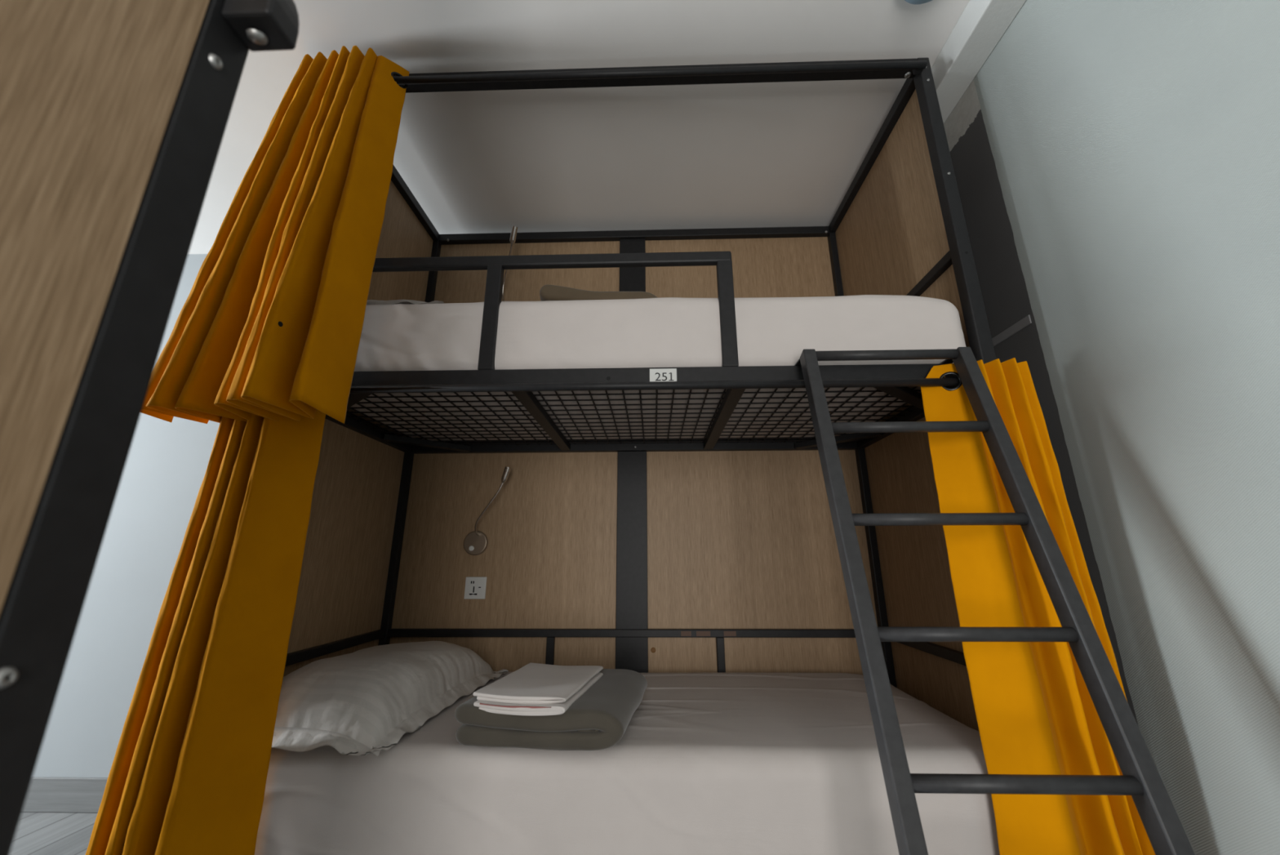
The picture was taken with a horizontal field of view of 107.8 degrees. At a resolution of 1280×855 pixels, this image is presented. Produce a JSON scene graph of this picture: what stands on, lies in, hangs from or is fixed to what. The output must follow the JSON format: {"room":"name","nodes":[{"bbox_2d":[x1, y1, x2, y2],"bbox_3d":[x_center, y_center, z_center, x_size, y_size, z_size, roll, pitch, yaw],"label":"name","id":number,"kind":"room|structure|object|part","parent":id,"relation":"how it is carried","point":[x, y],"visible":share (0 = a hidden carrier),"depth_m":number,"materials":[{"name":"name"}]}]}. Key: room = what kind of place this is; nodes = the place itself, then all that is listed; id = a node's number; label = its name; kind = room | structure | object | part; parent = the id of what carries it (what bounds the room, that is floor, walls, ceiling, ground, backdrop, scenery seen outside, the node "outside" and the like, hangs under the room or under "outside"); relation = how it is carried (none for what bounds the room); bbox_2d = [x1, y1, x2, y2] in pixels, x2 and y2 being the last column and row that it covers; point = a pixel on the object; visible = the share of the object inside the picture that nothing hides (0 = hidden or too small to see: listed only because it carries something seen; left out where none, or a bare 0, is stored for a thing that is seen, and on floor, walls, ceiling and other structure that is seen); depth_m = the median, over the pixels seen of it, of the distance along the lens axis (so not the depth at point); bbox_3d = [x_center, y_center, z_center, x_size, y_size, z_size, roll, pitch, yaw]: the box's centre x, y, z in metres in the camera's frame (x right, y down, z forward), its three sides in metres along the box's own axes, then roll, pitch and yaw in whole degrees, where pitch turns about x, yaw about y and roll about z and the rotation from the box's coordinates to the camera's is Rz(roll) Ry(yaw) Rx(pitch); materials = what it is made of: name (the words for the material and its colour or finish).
{"room":"dormitory","nodes":[
{"label":"dormitory","id":0,"kind":"room"},
{"bbox_2d":[8,811,97,854],"bbox_3d":[-2.302,0.979,-0.238,6.950,0.060,4.557,-1,-16,1],"label":"floor","id":1,"kind":"structure","parent":0,"point":[37,833],"depth_m":1.72,"materials":[{"name":"grey wood"}]},
{"bbox_2d":[0,0,299,854],"bbox_3d":[-1.339,-0.308,0.011,2.059,2.547,0.884,-1,-16,1],"label":"bunk bed","id":2,"kind":"object","parent":1,"relation":"on","point":[114,114],"visible":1,"depth_m":0.28,"materials":[{"name":"brown wood"}]},
{"bbox_3d":[-0.357,-0.360,-0.019,0.010,2.385,0.764,-1,-16,1],"label":"panel","id":3,"kind":"part","parent":2,"relation":"part of","materials":[{"name":"brown wood"}]},
{"bbox_2d":[283,57,996,731],"bbox_3d":[-0.068,0.133,1.603,2.059,2.547,0.884,-1,-16,1],"label":"bunk bed","id":4,"kind":"object","parent":1,"relation":"on","point":[711,553],"visible":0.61,"depth_m":1.87,"materials":[{"name":"black metal"}]},
{"bbox_2d":[84,408,325,854],"bbox_3d":[-0.958,0.521,1.015,0.302,1.408,0.148,-1,-16,1],"label":"curtain","id":5,"kind":"object","parent":4,"relation":"hanging from","point":[188,774],"visible":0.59,"depth_m":1.01,"materials":[{"name":"yellow fabric"}]},
{"bbox_2d":[141,45,409,423],"bbox_3d":[-0.954,-0.628,1.278,0.445,1.242,0.263,-1,-16,1],"label":"curtain","id":6,"kind":"object","parent":4,"relation":"hanging from","point":[269,325],"visible":1,"depth_m":1.20,"materials":[{"name":"yellow fabric"}]},
{"bbox_3d":[-1.036,0.714,1.486,0.026,0.030,0.766,-1,-16,1],"label":"rail","id":7,"kind":"part","parent":4,"relation":"part of","materials":[{"name":"black metal"}]},
{"bbox_3d":[-1.050,0.110,1.655,0.010,2.385,0.764,-1,-16,1],"label":"panel","id":8,"kind":"part","parent":4,"relation":"part of","materials":[{"name":"brown wood"}]},
{"bbox_3d":[-1.035,-0.017,1.690,0.034,0.047,0.766,-1,-16,1],"label":"deck rail","id":9,"kind":"part","parent":4,"relation":"part of","materials":[{"name":"black metal"}]},
{"bbox_3d":[-1.025,0.255,2.031,0.038,2.547,0.038,-1,-16,1],"label":"post","id":10,"kind":"part","parent":4,"relation":"part of","materials":[{"name":"black metal"}]},
{"bbox_3d":[-1.040,-1.058,1.981,0.038,0.040,0.766,-1,-16,1],"label":"rail","id":11,"kind":"part","parent":4,"relation":"part of","materials":[{"name":"black metal"}]},
{"bbox_2d":[463,576,487,599],"bbox_3d":[-0.675,0.658,1.916,0.086,0.086,0.009,-1,-16,1],"label":"power socket","id":12,"kind":"object","parent":4,"relation":"attached to","point":[475,586],"visible":1,"depth_m":1.91,"materials":[{"name":"white plastic"}]},
{"bbox_2d":[463,466,511,555],"bbox_3d":[-0.634,0.348,1.945,0.240,0.354,0.077,-15,-21,42],"label":"reading lamp","id":13,"kind":"object","parent":4,"relation":"attached to","point":[476,542],"visible":1,"depth_m":1.95,"materials":[{"name":"silver metal"}]},
{"bbox_3d":[-0.423,-0.314,1.331,0.043,0.330,0.025,-1,-16,1],"label":"guard post","id":14,"kind":"part","parent":4,"relation":"part of","materials":[{"name":"black metal"}]},
{"bbox_3d":[-0.561,0.217,2.046,0.931,2.385,0.010,-1,-16,1],"label":"panel","id":15,"kind":"part","parent":4,"relation":"part of","materials":[{"name":"brown wood"}]},
{"bbox_2d":[502,226,517,301],"bbox_3d":[-0.599,-0.707,2.187,0.092,0.342,0.298,8,-18,-28],"label":"reading lamp","id":16,"kind":"object","parent":4,"relation":"attached to","point":[514,229],"visible":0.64,"depth_m":2.11,"materials":[{"name":"silver metal"}]},
{"bbox_3d":[-0.382,-0.487,1.378,1.296,0.036,0.025,-1,-16,1],"label":"guard rail","id":17,"kind":"part","parent":4,"relation":"part of","materials":[{"name":"black metal"}]},
{"bbox_3d":[-0.034,0.811,1.845,1.942,0.029,0.024,-1,-16,1],"label":"rail","id":18,"kind":"part","parent":4,"relation":"part of","materials":[{"name":"black metal"}]},
{"bbox_2d":[254,671,999,854],"bbox_3d":[-0.045,0.939,1.375,1.924,0.256,0.798,-1,-16,1],"label":"mattress","id":19,"kind":"object","parent":4,"relation":"on","point":[705,763],"visible":0.62,"depth_m":1.01,"materials":[{"name":"white fabric"}]},
{"bbox_2d":[271,640,508,755],"bbox_3d":[-0.774,0.745,1.411,0.499,0.141,0.779,-2,-16,5],"label":"pillow","id":20,"kind":"object","parent":19,"relation":"on","point":[361,702],"visible":0.94,"depth_m":1.17,"materials":[{"name":"white fabric"}]},
{"bbox_2d":[454,668,647,750],"bbox_3d":[-0.201,0.726,1.241,0.402,0.085,0.436,-2,-16,8],"label":"folded blanket","id":21,"kind":"object","parent":19,"relation":"on","point":[600,717],"visible":0.81,"depth_m":1.04,"materials":[{"name":"grey fabric"}]},
{"bbox_2d":[472,662,603,715],"bbox_3d":[-0.249,0.672,1.215,0.232,0.038,0.354,-3,-16,10],"label":"folded towel","id":22,"kind":"object","parent":21,"relation":"on","point":[533,689],"visible":1,"depth_m":1.12,"materials":[{"name":"white fabric"}]},
{"bbox_3d":[-0.032,0.743,1.877,0.128,1.320,0.028,-1,-16,1],"label":"plate","id":23,"kind":"part","parent":4,"relation":"part of","materials":[{"name":"black metal"}]},
{"bbox_3d":[-0.036,-0.439,2.207,0.128,1.038,0.028,-1,-16,1],"label":"plate","id":24,"kind":"part","parent":4,"relation":"part of","materials":[{"name":"black metal"}]},
{"bbox_3d":[-0.039,-0.960,2.342,1.942,0.040,0.038,-1,-16,1],"label":"rail","id":25,"kind":"part","parent":4,"relation":"part of","materials":[{"name":"metal"}]},
{"bbox_3d":[-0.036,0.082,2.051,1.942,0.047,0.038,-1,-16,1],"label":"deck rail","id":26,"kind":"part","parent":4,"relation":"part of","materials":[{"name":"black metal"}]},
{"bbox_2d":[650,647,655,652],"bbox_3d":[0.052,0.876,1.839,0.020,0.020,0.002,-1,-16,1],"label":"light","id":27,"kind":"object","parent":4,"relation":"attached to","point":[652,649],"depth_m":1.84,"materials":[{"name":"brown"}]},
{"bbox_3d":[-0.058,-0.135,1.278,1.942,0.047,0.038,-1,-16,1],"label":"deck rail","id":28,"kind":"part","parent":4,"relation":"part of","materials":[{"name":"black metal"}]},
{"bbox_3d":[-0.080,-0.108,1.223,1.870,0.022,0.022,-1,-16,1],"label":"curtain rod","id":29,"kind":"part","parent":4,"relation":"part of","materials":[{"name":"metal"}]},
{"bbox_3d":[-0.061,-1.176,1.569,1.942,0.040,0.038,-1,-16,1],"label":"rail","id":30,"kind":"part","parent":4,"relation":"part of","materials":[{"name":"black metal"}]},
{"bbox_2d":[351,294,965,439],"bbox_3d":[-0.048,-0.163,1.685,1.924,0.246,0.795,-1,-16,1],"label":"mattress","id":31,"kind":"object","parent":4,"relation":"on","point":[664,331],"visible":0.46,"depth_m":1.31,"materials":[{"name":"white fabric"}]},
{"bbox_2d":[366,299,444,304],"bbox_3d":[-0.802,-0.311,1.779,0.499,0.096,0.757,-2,-16,5],"label":"pillow","id":32,"kind":"object","parent":31,"relation":"on","point":[369,301],"visible":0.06,"depth_m":1.46,"materials":[{"name":"white fabric"}]},
{"bbox_2d":[539,284,657,301],"bbox_3d":[-0.140,-0.344,1.687,0.402,0.107,0.436,1,-16,-6],"label":"folded blanket","id":33,"kind":"object","parent":31,"relation":"on","point":[547,292],"visible":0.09,"depth_m":1.48,"materials":[{"name":"grey fabric"}]},
{"bbox_3d":[-0.102,-1.143,1.513,2.021,0.022,0.022,-1,-16,1],"label":"curtain rod","id":34,"kind":"part","parent":4,"relation":"part of","materials":[{"name":"black metal"}]},
{"bbox_3d":[0.245,-0.321,1.314,0.043,0.330,0.025,-1,-16,1],"label":"guard post","id":35,"kind":"part","parent":4,"relation":"part of","materials":[{"name":"black metal"}]},
{"bbox_3d":[0.492,0.207,2.019,0.927,2.385,0.010,-1,-16,1],"label":"panel","id":36,"kind":"part","parent":4,"relation":"part of","materials":[{"name":"brown wood"}]},
{"bbox_3d":[0.954,0.235,1.980,0.038,2.547,0.038,-1,-16,1],"label":"post","id":37,"kind":"part","parent":4,"relation":"part of","materials":[{"name":"black metal"}]},
{"bbox_3d":[0.939,-1.078,1.930,0.038,0.040,0.766,-1,-16,1],"label":"rail","id":38,"kind":"part","parent":4,"relation":"part of","materials":[{"name":"black metal"}]},
{"bbox_3d":[0.940,-0.036,1.639,0.034,0.047,0.766,-1,-16,1],"label":"deck rail","id":39,"kind":"part","parent":4,"relation":"part of","materials":[{"name":"black metal"}]},
{"bbox_3d":[0.956,0.089,1.603,0.010,2.385,0.764,-1,-16,1],"label":"panel","id":40,"kind":"part","parent":4,"relation":"part of","materials":[{"name":"brown wood"}]},
{"bbox_3d":[0.942,-0.413,1.744,0.026,0.030,0.766,-1,-16,1],"label":"rail","id":41,"kind":"part","parent":4,"relation":"part of","materials":[{"name":"black metal"}]},
{"bbox_3d":[0.945,0.694,1.435,0.026,0.030,0.766,-1,-16,1],"label":"rail","id":42,"kind":"part","parent":4,"relation":"part of","materials":[{"name":"black metal"}]},
{"bbox_3d":[0.932,0.019,1.206,0.038,2.547,0.038,-1,-16,1],"label":"post","id":43,"kind":"part","parent":4,"relation":"part of","materials":[{"name":"black metal"}]},
{"bbox_2d":[920,357,1155,854],"bbox_3d":[0.874,0.508,0.995,0.318,1.412,0.087,-1,-16,1],"label":"curtain","id":44,"kind":"object","parent":4,"relation":"hanging from","point":[1036,713],"visible":0.68,"depth_m":1.02,"materials":[{"name":"yellow fabric"}]},
{"bbox_2d":[794,346,1195,854],"bbox_3d":[0.614,0.474,0.845,0.435,1.484,0.492,-1,-16,1],"label":"ladder","id":45,"kind":"object","parent":1,"relation":"on","point":[1140,779],"visible":0.87,"depth_m":0.85,"materials":[{"name":"black metal"}]},
{"bbox_2d":[32,253,219,777],"bbox_3d":[-2.244,0.304,2.264,6.950,2.585,0.100,-1,-16,1],"label":"wall","id":46,"kind":"structure","parent":0,"point":[166,464],"depth_m":2.10,"materials":[{"name":"white paint"}]},
{"bbox_2d":[22,776,107,812],"bbox_3d":[-3.347,1.488,1.907,4.540,0.118,0.010,-1,-16,1],"label":"baseboard","id":47,"kind":"structure","parent":46,"relation":"attached to","point":[45,794],"depth_m":1.88,"materials":[{"name":"grey tile"}]},
{"bbox_2d":[188,0,969,253],"bbox_3d":[-2.309,-1.579,0.477,6.950,0.080,4.557,-1,-16,1],"label":"ceiling","id":48,"kind":"structure","parent":0,"point":[784,153],"depth_m":1.75,"materials":[{"name":"white paint"}]},
{"bbox_2d":[904,0,932,4],"bbox_3d":[0.826,-1.284,1.313,0.169,0.055,0.169,-1,-16,1],"label":"ceiling fixture","id":49,"kind":"object","parent":48,"relation":"attached to","point":[911,2],"visible":1,"depth_m":1.39,"materials":[{"name":"blue plastic"}]},
{"bbox_2d":[943,0,1279,854],"bbox_3d":[1.117,-0.343,-0.018,0.100,2.585,4.457,-1,-16,1],"label":"wall","id":50,"kind":"structure","parent":0,"point":[1116,163],"depth_m":0.98,"materials":[{"name":"textured pale grey-green paint"}]},
{"bbox_2d":[931,0,1026,123],"bbox_3d":[1.014,-1.524,0.366,0.102,0.103,4.357,-1,-16,1],"label":"trim","id":51,"kind":"structure","parent":50,"relation":"attached to","point":[982,24],"depth_m":1.45,"materials":[{"name":"paint"}]},
{"bbox_2d":[991,314,1031,346],"bbox_3d":[1.112,-0.180,1.765,0.004,0.027,0.935,-1,-16,1],"label":"trim","id":52,"kind":"structure","parent":50,"relation":"attached to","point":[1026,321],"depth_m":1.38,"materials":[{"name":"grey"}]}
]}

